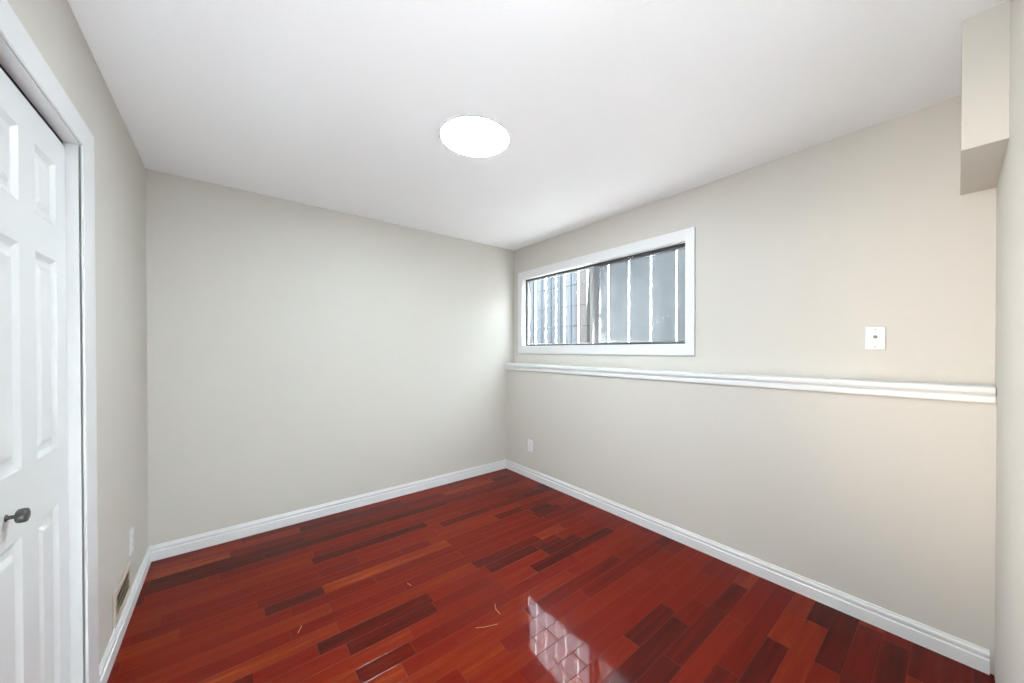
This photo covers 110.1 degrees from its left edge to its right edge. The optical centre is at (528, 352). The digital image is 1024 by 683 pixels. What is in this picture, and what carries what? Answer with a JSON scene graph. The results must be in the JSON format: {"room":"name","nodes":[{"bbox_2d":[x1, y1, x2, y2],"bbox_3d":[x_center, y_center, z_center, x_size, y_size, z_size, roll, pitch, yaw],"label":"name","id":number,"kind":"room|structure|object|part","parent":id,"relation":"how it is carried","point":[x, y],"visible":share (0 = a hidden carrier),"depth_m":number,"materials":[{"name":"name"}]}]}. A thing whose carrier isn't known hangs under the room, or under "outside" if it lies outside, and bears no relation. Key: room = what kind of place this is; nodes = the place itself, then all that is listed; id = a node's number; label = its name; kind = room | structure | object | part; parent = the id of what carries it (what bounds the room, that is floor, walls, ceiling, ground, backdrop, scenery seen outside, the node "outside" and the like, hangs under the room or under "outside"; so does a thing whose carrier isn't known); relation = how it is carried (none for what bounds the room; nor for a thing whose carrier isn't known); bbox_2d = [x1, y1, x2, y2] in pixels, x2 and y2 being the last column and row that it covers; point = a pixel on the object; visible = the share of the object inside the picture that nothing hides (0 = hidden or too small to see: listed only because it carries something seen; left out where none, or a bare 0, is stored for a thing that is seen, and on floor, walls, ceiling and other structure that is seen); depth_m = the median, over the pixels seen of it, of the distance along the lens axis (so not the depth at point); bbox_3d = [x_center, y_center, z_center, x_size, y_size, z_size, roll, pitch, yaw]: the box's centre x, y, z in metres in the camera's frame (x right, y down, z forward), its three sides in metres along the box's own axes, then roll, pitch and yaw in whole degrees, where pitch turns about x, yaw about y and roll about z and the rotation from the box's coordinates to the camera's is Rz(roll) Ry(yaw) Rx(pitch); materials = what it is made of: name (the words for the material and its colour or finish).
{"room":"empty bedroom","nodes":[
{"label":"empty bedroom","id":0,"kind":"room"},
{"bbox_2d":[7,0,147,682],"bbox_3d":[-0.848,0.093,0.337,0.110,2.350,4.600,0,1,-40],"label":"wall","id":1,"kind":"structure","parent":0,"point":[53,27],"depth_m":1.51,"materials":[{"name":"paint"}]},
{"bbox_2d":[0,0,98,682],"bbox_3d":[-1.347,0.244,0.945,0.112,2.039,0.834,0,1,-40],"label":"door","id":2,"kind":"structure","parent":1,"relation":"in","point":[47,533],"depth_m":1.03,"materials":[{"name":"white paint"}]},
{"bbox_3d":[-1.230,0.395,0.860,0.034,0.034,0.034,0,1,-40],"label":"handle","id":3,"kind":"part","parent":2,"relation":"part of","materials":[{"name":"grey metal"}]},
{"bbox_3d":[-1.351,0.291,0.950,0.035,1.922,0.564,0,1,-40],"label":"panel","id":4,"kind":"part","parent":2,"relation":"part of","materials":[{"name":"white paint"}]},
{"bbox_2d":[113,561,130,628],"bbox_3d":[-1.825,1.080,1.611,0.016,0.144,0.310,0,1,-40],"label":"air vent","id":5,"kind":"object","parent":1,"relation":"in","point":[121,593],"visible":1,"depth_m":1.59,"materials":[{"name":"beige metal"}]},
{"bbox_2d":[99,547,150,682],"bbox_3d":[-1.924,1.214,1.727,0.013,0.091,1.096,0,1,-40],"label":"baseboard","id":6,"kind":"structure","parent":1,"relation":"attached to","point":[105,667],"depth_m":1.58,"materials":[{"name":"white paint"}]},
{"bbox_2d":[129,527,133,555],"bbox_3d":[-1.958,0.932,1.762,0.008,0.115,0.072,0,1,-40],"label":"power outlet","id":7,"kind":"object","parent":1,"relation":"attached to","point":[131,533],"visible":1,"depth_m":1.75,"materials":[{"name":"white plastic"}]},
{"bbox_2d":[145,168,513,546],"bbox_3d":[-1.452,0.076,2.908,3.464,2.350,0.120,0,1,-40],"label":"wall","id":8,"kind":"structure","parent":0,"point":[300,355],"depth_m":2.64,"materials":[{"name":"paint"}]},
{"bbox_2d":[149,459,505,561],"bbox_3d":[-1.258,1.205,2.991,2.657,0.091,0.013,0,1,-40],"label":"baseboard","id":9,"kind":"structure","parent":8,"relation":"attached to","point":[188,544],"depth_m":2.64,"materials":[{"name":"white paint"}]},
{"bbox_2d":[67,0,1007,250],"bbox_3d":[0.062,-1.148,1.090,3.464,0.120,4.840,0,1,-40],"label":"ceiling","id":10,"kind":"structure","parent":0,"point":[606,108],"depth_m":1.50,"materials":[{"name":"paint"}]},
{"bbox_2d":[440,115,508,156],"bbox_3d":[-0.274,-1.087,1.816,0.346,0.011,0.346,0,1,-40],"label":"recessed light","id":11,"kind":"object","parent":10,"relation":"in","point":[469,135],"visible":1,"depth_m":1.79,"materials":[{"name":"white plastic"}]},
{"bbox_2d":[960,0,1009,194],"bbox_3d":[1.659,-0.878,1.312,0.532,0.425,0.094,0,1,-40],"label":"bulkhead","id":12,"kind":"object","parent":10,"relation":"attached to","point":[985,62],"visible":1,"depth_m":1.15,"materials":[{"name":"paint"}]},
{"bbox_2d":[107,468,994,682],"bbox_3d":[0.064,1.312,1.107,3.464,0.100,4.840,0,1,-40],"label":"floor","id":13,"kind":"structure","parent":0,"point":[505,575],"depth_m":1.73,"materials":[{"name":"red wood"}]},
{"bbox_2d":[530,250,684,343],"bbox_3d":[0.581,-0.463,3.218,0.056,1.180,2.070,0,1,-40],"label":"bars","id":14,"kind":"object","parent":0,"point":[676,265],"visible":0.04,"depth_m":3.11,"materials":[{"name":"white paint"}]},
{"bbox_3d":[0.589,-0.443,3.225,0.006,0.006,2.070,0,1,-40],"label":"rod","id":15,"kind":"part","parent":14,"relation":"part of","materials":[{"name":"grey paint"}]},
{"bbox_3d":[0.589,-0.641,3.224,0.006,0.006,2.070,0,1,-40],"label":"rod","id":16,"kind":"part","parent":14,"relation":"part of","materials":[{"name":"grey paint"}]},
{"bbox_3d":[0.590,-0.248,3.226,0.006,0.006,2.070,0,1,-40],"label":"rod","id":17,"kind":"part","parent":14,"relation":"part of","materials":[{"name":"grey paint"}]},
{"bbox_2d":[506,369,996,674],"bbox_3d":[0.825,0.706,2.651,0.107,1.090,3.204,0,1,-40],"label":"wall","id":18,"kind":"structure","parent":0,"point":[886,502],"depth_m":1.84,"materials":[{"name":"paint"}]},
{"bbox_2d":[528,439,532,451],"bbox_3d":[0.011,0.926,3.536,0.008,0.115,0.072,0,1,-40],"label":"power outlet","id":19,"kind":"object","parent":18,"relation":"attached to","point":[530,442],"visible":1,"depth_m":3.53,"materials":[{"name":"white plastic"}]},
{"bbox_2d":[506,459,989,674],"bbox_3d":[0.776,1.206,2.621,0.013,0.091,3.191,0,1,-40],"label":"baseboard","id":20,"kind":"structure","parent":18,"relation":"attached to","point":[967,653],"depth_m":1.85,"materials":[{"name":"white paint"}]},
{"bbox_2d":[514,95,996,385],"bbox_3d":[0.943,0.076,2.667,0.100,2.350,3.324,0,1,-40],"label":"wall","id":21,"kind":"structure","parent":0,"point":[799,253],"depth_m":1.82,"materials":[{"name":"paint"}]},
{"bbox_2d":[518,226,694,355],"bbox_3d":[0.533,-0.411,3.138,0.114,0.858,1.895,0,1,-40],"label":"window","id":22,"kind":"structure","parent":21,"relation":"in","point":[685,238],"depth_m":2.93,"materials":[{"name":"white paint"}]},
{"bbox_3d":[0.272,-0.412,3.470,0.018,0.674,0.898,0,1,-40],"label":"sash","id":23,"kind":"part","parent":22,"relation":"part of","materials":[{"name":"silver metal"}]},
{"bbox_3d":[0.846,-0.408,2.816,0.018,0.674,0.841,0,1,-40],"label":"sash","id":24,"kind":"part","parent":22,"relation":"part of","materials":[{"name":"grey metal"}]},
{"bbox_2d":[505,363,995,403],"bbox_3d":[0.816,0.160,2.642,0.128,0.064,3.200,0,1,-40],"label":"trim","id":25,"kind":"structure","parent":21,"relation":"attached to","point":[922,390],"depth_m":1.85,"materials":[{"name":"white paint"}]},
{"bbox_2d":[865,326,885,349],"bbox_3d":[1.661,-0.067,1.716,0.018,0.112,0.072,0,1,-40],"label":"cable plate","id":26,"kind":"object","parent":21,"relation":"attached to","point":[875,337],"visible":1,"depth_m":1.72,"materials":[{"name":"white plastic"}]},
{"bbox_2d":[994,0,1023,682],"bbox_3d":[1.901,0.090,0.549,1.150,2.350,1.396,0,1,-40],"label":"wall","id":27,"kind":"structure","parent":0,"point":[1009,317],"depth_m":1.03,"materials":[{"name":"paint"}]},
{"label":"outside","id":28,"kind":"structure","parent":0,"visible":0},
{"bbox_3d":[1.410,0.213,5.227,3.900,0.080,12.000,0,1,-40],"label":"ground","id":29,"kind":"structure","parent":28,"visible":0},
{"bbox_2d":[530,272,575,343],"bbox_3d":[-0.492,-0.619,7.079,0.070,1.560,3.910,0,1,-40],"label":"fence","id":30,"kind":"object","parent":29,"relation":"on","point":[570,279],"visible":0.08,"depth_m":5.96,"materials":[{"name":"white metal"}]},
{"bbox_2d":[576,248,684,342],"bbox_3d":[2.497,-0.597,3.641,0.260,1.560,5.180,0,1,-40],"label":"window pane","id":31,"kind":"structure","parent":29,"relation":"on","point":[663,280],"depth_m":4.77,"materials":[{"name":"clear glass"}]}
]}

